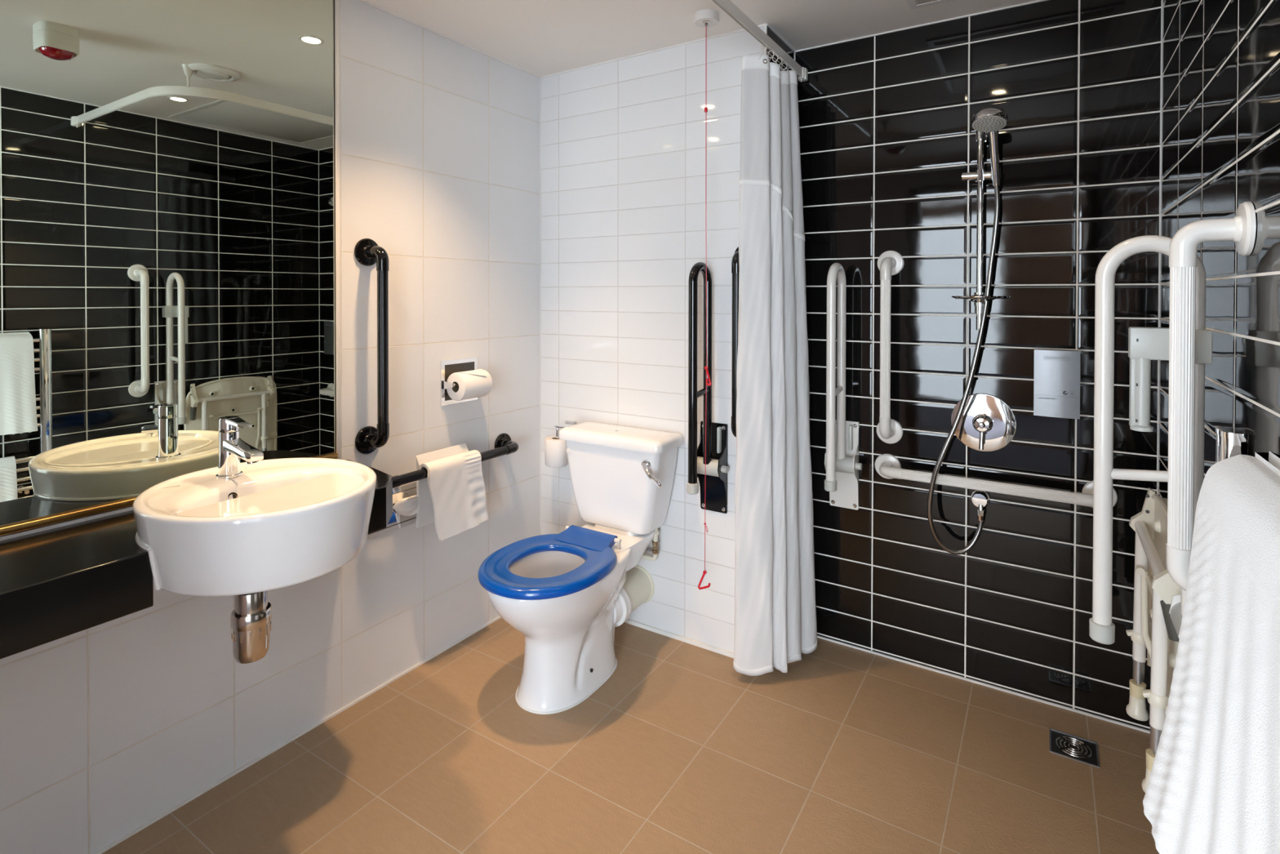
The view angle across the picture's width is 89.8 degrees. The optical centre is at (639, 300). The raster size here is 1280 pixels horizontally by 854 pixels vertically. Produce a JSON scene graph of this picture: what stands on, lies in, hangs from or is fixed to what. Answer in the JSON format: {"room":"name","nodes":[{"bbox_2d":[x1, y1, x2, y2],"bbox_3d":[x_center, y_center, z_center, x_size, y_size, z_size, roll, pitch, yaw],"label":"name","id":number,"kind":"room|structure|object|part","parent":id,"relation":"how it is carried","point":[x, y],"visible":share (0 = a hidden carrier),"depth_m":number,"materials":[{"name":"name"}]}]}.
{"room":"accessible bathroom","nodes":[
{"label":"accessible bathroom","id":0,"kind":"room"},
{"bbox_2d":[0,0,540,853],"bbox_3d":[-1.173,0.164,1.788,0.150,2.260,2.520,0,1,32],"label":"wall","id":1,"kind":"structure","parent":0,"point":[106,728],"depth_m":2.11,"materials":[{"name":"white tile"}]},
{"bbox_2d":[0,0,337,535],"bbox_3d":[-1.340,-0.232,1.385,0.019,1.458,1.466,0,1,32],"label":"wall mirror","id":2,"kind":"object","parent":1,"relation":"attached to","point":[167,167],"visible":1,"depth_m":1.60,"materials":[{"name":"clear glass"}]},
{"bbox_2d":[0,459,392,658],"bbox_3d":[-1.181,0.567,1.313,0.350,0.116,1.502,0,1,32],"label":"countertop","id":3,"kind":"structure","parent":1,"relation":"attached to","point":[60,582],"depth_m":1.25,"materials":[{"name":"black"}]},
{"bbox_2d":[132,457,376,596],"bbox_3d":[-0.884,0.510,1.509,0.515,0.166,0.478,0,1,32],"label":"washbasin","id":4,"kind":"object","parent":3,"relation":"in","point":[282,522],"visible":0.98,"depth_m":1.35,"materials":[{"name":"white ceramic"}]},
{"bbox_2d":[215,415,263,478],"bbox_3d":[-0.983,0.360,1.571,0.177,0.146,0.057,0,1,32],"label":"tap","id":5,"kind":"object","parent":4,"relation":"on","point":[232,447],"visible":1,"depth_m":1.57,"materials":[{"name":"silver metal"}]},
{"bbox_3d":[-0.983,0.296,1.571,0.092,0.018,0.034,0,1,32],"label":"lever","id":6,"kind":"part","parent":5,"relation":"part of","materials":[{"name":"silver metal"}]},
{"bbox_3d":[-0.964,0.358,1.559,0.131,0.046,0.040,0,1,32],"label":"spout","id":7,"kind":"part","parent":5,"relation":"part of","materials":[{"name":"silver metal"}]},
{"bbox_2d":[230,591,271,663],"bbox_3d":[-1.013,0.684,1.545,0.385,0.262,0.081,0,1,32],"label":"trap","id":8,"kind":"object","parent":4,"relation":"attached to","point":[251,618],"visible":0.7,"depth_m":1.44,"materials":[{"name":"silver metal"}]},
{"bbox_2d":[231,620,271,663],"bbox_3d":[-0.885,0.774,1.465,0.078,0.083,0.078,0,1,32],"label":"cup","id":9,"kind":"object","parent":8,"relation":"on","point":[251,642],"depth_m":1.43,"materials":[{"name":"silver metal"}]},
{"bbox_3d":[-0.884,0.491,1.508,0.515,0.128,0.478,0,1,32],"label":"bowl","id":10,"kind":"part","parent":4,"relation":"part of","materials":[{"name":"white ceramic"}]},
{"bbox_2d":[334,0,341,458],"bbox_3d":[-0.946,-0.236,2.010,0.014,1.463,0.011,0,1,32],"label":"trim","id":11,"kind":"structure","parent":1,"relation":"attached to","point":[336,2],"depth_m":2.00,"materials":[{"name":"silver metal"}]},
{"bbox_2d":[354,238,389,453],"bbox_3d":[-0.847,0.147,2.067,0.100,0.702,0.090,0,1,32],"label":"grab rail","id":12,"kind":"object","parent":1,"relation":"attached to","point":[367,252],"visible":1,"depth_m":2.04,"materials":[{"name":"black metal"}]},
{"bbox_2d":[366,481,417,540],"bbox_3d":[-0.836,0.707,2.181,0.004,0.143,0.240,0,1,32],"label":"dispenser","id":13,"kind":"object","parent":1,"relation":"attached to","point":[397,521],"visible":0.37,"depth_m":2.20,"materials":[{"name":"silver metal"}]},
{"bbox_3d":[-0.837,0.708,2.182,0.002,0.104,0.195,0,1,32],"label":"plate","id":14,"kind":"part","parent":13,"relation":"part of","materials":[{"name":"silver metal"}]},
{"bbox_2d":[392,494,418,515],"bbox_3d":[-0.792,0.701,2.195,0.100,0.066,0.045,0,1,-24],"label":"tissue","id":15,"kind":"object","parent":13,"relation":"attached to","point":[407,506],"visible":0.99,"depth_m":2.18,"materials":[{"name":"white paper"}]},
{"bbox_2d":[392,432,518,488],"bbox_3d":[-0.685,0.586,2.328,0.100,0.090,0.713,0,1,32],"label":"grab rail","id":16,"kind":"object","parent":1,"relation":"attached to","point":[504,445],"visible":0.57,"depth_m":2.43,"materials":[{"name":"black metal"}]},
{"bbox_2d":[415,443,488,541],"bbox_3d":[-0.666,0.679,2.299,0.092,0.294,0.269,0,1,32],"label":"hand towel","id":17,"kind":"object","parent":16,"relation":"hanging from","point":[452,495],"visible":1,"depth_m":2.26,"materials":[{"name":"white fabric"}]},
{"bbox_2d":[440,356,477,405],"bbox_3d":[-0.655,0.300,2.405,0.064,0.164,0.177,0,1,32],"label":"holder","id":18,"kind":"object","parent":1,"relation":"attached to","point":[447,367],"visible":0.56,"depth_m":2.38,"materials":[{"name":"silver metal"}]},
{"bbox_3d":[-0.697,0.306,2.341,0.061,0.033,0.012,0,1,32],"label":"arm","id":19,"kind":"part","parent":18,"relation":"part of","materials":[{"name":"silver metal"}]},
{"bbox_2d":[446,368,492,400],"bbox_3d":[-0.634,0.310,2.393,0.103,0.106,0.137,0,1,32],"label":"toilet roll","id":20,"kind":"object","parent":18,"relation":"on","point":[477,383],"visible":0.99,"depth_m":2.35,"materials":[{"name":"white paper"}]},
{"bbox_2d":[93,615,1150,853],"bbox_3d":[-0.095,1.293,1.351,2.154,0.014,2.718,0,1,32],"label":"baseboard","id":21,"kind":"structure","parent":1,"relation":"attached to","point":[629,621],"depth_m":2.10,"materials":[{"name":"white tile"}]},
{"bbox_2d":[357,0,1162,534],"bbox_3d":[-0.093,0.170,1.340,2.154,2.260,2.718,0,1,32],"label":"trim","id":22,"kind":"structure","parent":1,"relation":"attached to","point":[766,25],"depth_m":2.31,"materials":[{"name":"white"}]},
{"bbox_2d":[102,617,1159,853],"bbox_3d":[-1.019,1.372,0.037,5.200,0.120,6.168,0,1,32],"label":"floor","id":23,"kind":"structure","parent":0,"point":[846,749],"depth_m":1.76,"materials":[{"name":"brown tile"}]},
{"bbox_2d":[477,421,683,714],"bbox_3d":[-0.213,0.893,2.226,0.504,0.796,0.761,0,1,32],"label":"toilet","id":24,"kind":"object","parent":23,"relation":"on","point":[560,591],"visible":1,"depth_m":2.21,"materials":[{"name":"white ceramic"}]},
{"bbox_3d":[-0.303,0.860,2.106,0.408,0.030,0.462,0,1,32],"label":"seat","id":25,"kind":"part","parent":24,"relation":"part of","materials":[{"name":"blue plastic"}]},
{"bbox_3d":[-0.191,0.847,2.282,0.244,0.038,0.105,0,1,32],"label":"hinge plate","id":26,"kind":"part","parent":24,"relation":"part of","materials":[{"name":"blue plastic"}]},
{"bbox_3d":[-0.078,0.853,2.256,0.023,0.037,0.016,0,1,32],"label":"hinge post","id":27,"kind":"part","parent":24,"relation":"part of","materials":[{"name":"white plastic"}]},
{"bbox_3d":[-0.077,0.517,2.469,0.468,0.044,0.200,0,1,32],"label":"cistern lid","id":28,"kind":"part","parent":24,"relation":"part of","materials":[{"name":"white ceramic"}]},
{"bbox_3d":[0.021,0.584,2.301,0.034,0.034,0.018,0,1,32],"label":"flush lever","id":29,"kind":"part","parent":24,"relation":"part of","materials":[{"name":"silver metal"}]},
{"bbox_3d":[0.028,0.601,2.268,0.022,0.049,0.065,0,1,-30],"label":"lever arm","id":30,"kind":"part","parent":24,"relation":"part of","materials":[{"name":"silver metal"}]},
{"bbox_2d":[1048,728,1099,768],"bbox_3d":[1.258,1.295,1.865,0.118,0.004,0.118,0,1,32],"label":"floor drain","id":31,"kind":"object","parent":23,"relation":"on","point":[1070,746],"visible":1,"depth_m":1.86,"materials":[{"name":"metal"}]},
{"bbox_2d":[541,26,794,653],"bbox_3d":[0.051,0.156,2.752,1.186,2.260,0.418,0,1,32],"label":"wall","id":32,"kind":"structure","parent":0,"point":[624,228],"depth_m":2.51,"materials":[{"name":"white tile"}]},
{"bbox_2d":[554,420,577,439],"bbox_3d":[-0.313,0.599,2.689,0.060,0.182,0.082,0,1,32],"label":"toilet roll holder","id":33,"kind":"object","parent":32,"relation":"attached to","point":[568,423],"visible":0.65,"depth_m":2.67,"materials":[{"name":"silver metal"}]},
{"bbox_2d":[544,435,568,467],"bbox_3d":[-0.347,0.626,2.672,0.099,0.111,0.099,0,1,32],"label":"toilet roll","id":34,"kind":"object","parent":33,"relation":"hanging from","point":[555,450],"visible":0.82,"depth_m":2.63,"materials":[{"name":"white paper"}]},
{"bbox_3d":[-0.326,0.601,2.700,0.017,0.171,0.080,0,1,32],"label":"post","id":35,"kind":"part","parent":33,"relation":"part of","materials":[{"name":"silver metal"}]},
{"bbox_2d":[613,564,654,626],"bbox_3d":[-0.070,1.127,2.450,0.152,0.159,0.242,0,1,32],"label":"pipe","id":36,"kind":"object","parent":32,"relation":"attached to","point":[638,588],"visible":0.47,"depth_m":2.43,"materials":[{"name":"white plastic"}]},
{"bbox_2d":[640,528,658,560],"bbox_3d":[0.005,0.925,2.508,0.178,0.143,0.052,0,1,36],"label":"valve","id":37,"kind":"object","parent":32,"relation":"attached to","point":[655,550],"visible":0.53,"depth_m":2.45,"materials":[{"name":"gold metal"}]},
{"bbox_2d":[686,262,728,513],"bbox_3d":[0.228,0.318,2.280,0.132,0.912,0.193,0,1,32],"label":"support rail","id":38,"kind":"object","parent":32,"relation":"attached to","point":[713,483],"visible":0.98,"depth_m":2.30,"materials":[{"name":"black metal"}]},
{"bbox_3d":[0.272,0.610,2.364,0.106,0.326,0.005,0,1,32],"label":"wall plate","id":39,"kind":"part","parent":38,"relation":"part of","materials":[{"name":"black metal"}]},
{"bbox_2d":[731,246,738,437],"bbox_3d":[0.352,0.152,2.254,0.090,0.712,0.098,0,1,32],"label":"grab rail","id":40,"kind":"object","parent":32,"relation":"attached to","point":[735,261],"visible":0.43,"depth_m":2.21,"materials":[{"name":"black metal"}]},
{"bbox_2d":[364,0,1037,76],"bbox_3d":[-0.088,-1.010,1.337,2.450,0.100,2.938,0,1,32],"label":"ceiling","id":41,"kind":"structure","parent":0,"point":[540,37],"depth_m":2.22,"materials":[{"name":"paint"}]},
{"bbox_2d":[693,8,719,589],"bbox_3d":[0.223,0.005,2.181,0.086,1.947,0.086,0,1,32],"label":"pull cord","id":42,"kind":"object","parent":41,"relation":"hanging from","point":[704,18],"visible":1,"depth_m":2.16,"materials":[{"name":"white plastic"},{"name":"red cord"},{"name":"red plastic"}]},
{"bbox_3d":[0.225,-0.004,2.166,0.007,1.848,0.017,0,1,-40],"label":"cord","id":43,"kind":"part","parent":42,"relation":"part of","materials":[{"name":"red fabric"}]},
{"bbox_2d":[693,8,719,27],"bbox_3d":[0.225,-0.951,2.171,0.086,0.033,0.086,0,1,32],"label":"switch","id":44,"kind":"object","parent":42,"relation":"attached to","point":[704,18],"depth_m":2.15,"materials":[{"name":"white plastic"}]},
{"bbox_2d":[711,0,808,81],"bbox_3d":[0.386,-0.895,1.606,0.763,0.134,1.673,0,1,-8],"label":"rail","id":45,"kind":"object","parent":41,"relation":"hanging from","point":[728,6],"visible":1,"depth_m":2.09,"materials":[{"name":"white plastic"}]},
{"bbox_2d":[733,44,817,675],"bbox_3d":[0.492,0.205,2.250,0.374,2.113,0.131,0,1,-41],"label":"shower curtain","id":46,"kind":"object","parent":45,"relation":"hanging from","point":[775,608],"visible":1,"depth_m":2.17,"materials":[{"name":"white fabric"}]},
{"bbox_3d":[0.474,-0.494,2.236,0.088,0.570,0.331,1,1,44],"label":"sheer panel","id":47,"kind":"part","parent":46,"relation":"part of","materials":[{"name":"white fabric"}]},
{"bbox_2d":[906,0,953,9],"bbox_3d":[0.951,-0.960,1.660,0.590,0.004,0.725,0,1,32],"label":"access panel","id":48,"kind":"object","parent":41,"relation":"attached to","point":[912,3],"visible":1,"depth_m":2.07,"materials":[{"name":"white plastic"}]},
{"bbox_2d":[795,0,1160,730],"bbox_3d":[1.166,0.163,2.222,1.264,2.260,0.120,0,1,32],"label":"wall","id":49,"kind":"structure","parent":0,"point":[887,136],"depth_m":2.16,"materials":[{"name":"black tile"}]},
{"bbox_2d":[824,262,862,510],"bbox_3d":[0.717,0.318,2.316,0.132,0.912,0.205,0,1,32],"label":"support rail","id":50,"kind":"object","parent":49,"relation":"attached to","point":[842,466],"visible":1,"depth_m":2.35,"materials":[{"name":"white plastic"}]},
{"bbox_3d":[0.765,0.610,2.405,0.106,0.326,0.005,0,1,32],"label":"wall plate","id":51,"kind":"part","parent":50,"relation":"part of","materials":[{"name":"white plastic"}]},
{"bbox_2d":[875,250,903,444],"bbox_3d":[0.875,0.167,2.276,0.090,0.696,0.098,0,1,32],"label":"grab rail","id":52,"kind":"object","parent":49,"relation":"attached to","point":[890,263],"visible":1,"depth_m":2.24,"materials":[{"name":"white plastic"}]},
{"bbox_2d":[951,130,1007,329],"bbox_3d":[1.107,-0.236,2.094,0.162,0.664,0.162,0,1,32],"label":"riser rail","id":53,"kind":"object","parent":49,"relation":"attached to","point":[980,175],"visible":0.91,"depth_m":2.11,"materials":[{"name":"silver metal"}]},
{"bbox_2d":[927,107,1008,554],"bbox_3d":[1.076,0.123,2.084,0.143,1.446,0.228,0,1,-33],"label":"shower","id":54,"kind":"object","parent":53,"relation":"attached to","point":[989,120],"visible":1,"depth_m":2.08,"materials":[{"name":"silver metal"}]},
{"bbox_3d":[1.133,-0.457,2.055,0.030,0.172,0.075,0,1,36],"label":"handle","id":55,"kind":"part","parent":54,"relation":"part of","materials":[{"name":"silver metal"}]},
{"bbox_3d":[1.106,-0.008,2.096,0.162,0.026,0.162,0,1,32],"label":"soap dish","id":56,"kind":"part","parent":53,"relation":"part of","materials":[{"name":"silver metal"}]},
{"bbox_2d":[970,489,990,521],"bbox_3d":[1.133,0.680,2.143,0.058,0.095,0.055,0,1,32],"label":"outlet","id":57,"kind":"object","parent":49,"relation":"attached to","point":[980,499],"visible":0.95,"depth_m":2.13,"materials":[{"name":"silver metal"}]},
{"bbox_2d":[951,393,1016,451],"bbox_3d":[1.138,0.408,2.136,0.195,0.195,0.057,0,1,32],"label":"shower valve","id":58,"kind":"object","parent":49,"relation":"attached to","point":[987,423],"visible":0.96,"depth_m":2.14,"materials":[{"name":"silver metal"}]},
{"bbox_3d":[1.132,0.460,2.130,0.019,0.063,0.015,0,1,-31],"label":"lever","id":59,"kind":"part","parent":58,"relation":"part of","materials":[{"name":"silver metal"}]},
{"bbox_3d":[1.136,0.408,2.133,0.062,0.062,0.050,0,1,32],"label":"knob","id":60,"kind":"part","parent":58,"relation":"part of","materials":[{"name":"silver metal"}]},
{"bbox_2d":[875,453,1117,507],"bbox_3d":[1.134,0.600,2.116,0.713,0.090,0.098,0,1,32],"label":"grab rail","id":61,"kind":"object","parent":49,"relation":"attached to","point":[887,466],"visible":0.84,"depth_m":2.07,"materials":[{"name":"white plastic"}]},
{"bbox_2d":[1033,348,1080,418],"bbox_3d":[1.302,0.254,2.008,0.120,0.205,0.096,0,1,32],"label":"soap dispenser","id":62,"kind":"object","parent":49,"relation":"attached to","point":[1056,378],"visible":1,"depth_m":1.97,"materials":[{"name":"grey plastic"}]},
{"bbox_2d":[1157,0,1279,498],"bbox_3d":[0.852,0.178,0.682,0.146,2.260,2.818,0,1,32],"label":"wall","id":63,"kind":"structure","parent":0,"point":[1220,144],"depth_m":1.20,"materials":[{"name":"black tile"}]},
{"bbox_2d":[1088,235,1205,644],"bbox_3d":[0.986,0.330,1.226,0.207,0.912,0.132,0,1,32],"label":"support rail","id":64,"kind":"object","parent":63,"relation":"attached to","point":[1101,628],"visible":0.52,"depth_m":1.26,"materials":[{"name":"white plastic"}]},
{"bbox_2d":[1128,326,1213,431],"bbox_3d":[1.012,0.155,1.231,0.116,0.205,0.082,0,1,32],"label":"wall bracket","id":65,"kind":"object","parent":64,"relation":"attached to","point":[1145,344],"visible":0.81,"depth_m":1.26,"materials":[{"name":"grey plastic"}]},
{"bbox_2d":[1125,487,1180,792],"bbox_3d":[1.202,0.762,1.478,0.106,0.581,0.502,0,1,32],"label":"shower seat","id":66,"kind":"object","parent":63,"relation":"attached to","point":[1153,629],"visible":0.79,"depth_m":1.50,"materials":[{"name":"beige plastic"}]},
{"bbox_3d":[1.265,0.742,1.624,0.031,0.331,0.027,0,1,32],"label":"leg","id":67,"kind":"part","parent":66,"relation":"part of","materials":[{"name":"white plastic"}]},
{"bbox_3d":[1.093,0.738,1.352,0.031,0.317,0.027,0,1,32],"label":"leg","id":68,"kind":"part","parent":66,"relation":"part of","materials":[{"name":"white plastic"}]},
{"bbox_3d":[1.217,0.717,1.467,0.026,0.477,0.488,0,1,32],"label":"seat panel","id":69,"kind":"part","parent":66,"relation":"part of","materials":[{"name":"beige plastic"}]},
{"bbox_2d":[1165,201,1256,591],"bbox_3d":[0.966,0.184,1.096,0.102,0.699,0.090,0,1,32],"label":"grab rail","id":70,"kind":"object","parent":63,"relation":"attached to","point":[1241,228],"visible":0.78,"depth_m":1.10,"materials":[{"name":"white plastic"}]},
{"bbox_2d":[1215,426,1255,462],"bbox_3d":[0.622,0.592,0.560,0.104,0.864,0.535,0,1,32],"label":"towel radiator","id":71,"kind":"object","parent":63,"relation":"attached to","point":[1231,442],"visible":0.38,"depth_m":0.77,"materials":[{"name":"silver metal"}]},
{"bbox_2d":[1142,451,1279,853],"bbox_3d":[0.556,0.400,0.577,0.123,0.457,0.427,0,1,32],"label":"bath towel","id":72,"kind":"object","parent":71,"relation":"hanging from","point":[1213,787],"visible":1,"depth_m":0.63,"materials":[{"name":"white fabric"}]}
]}

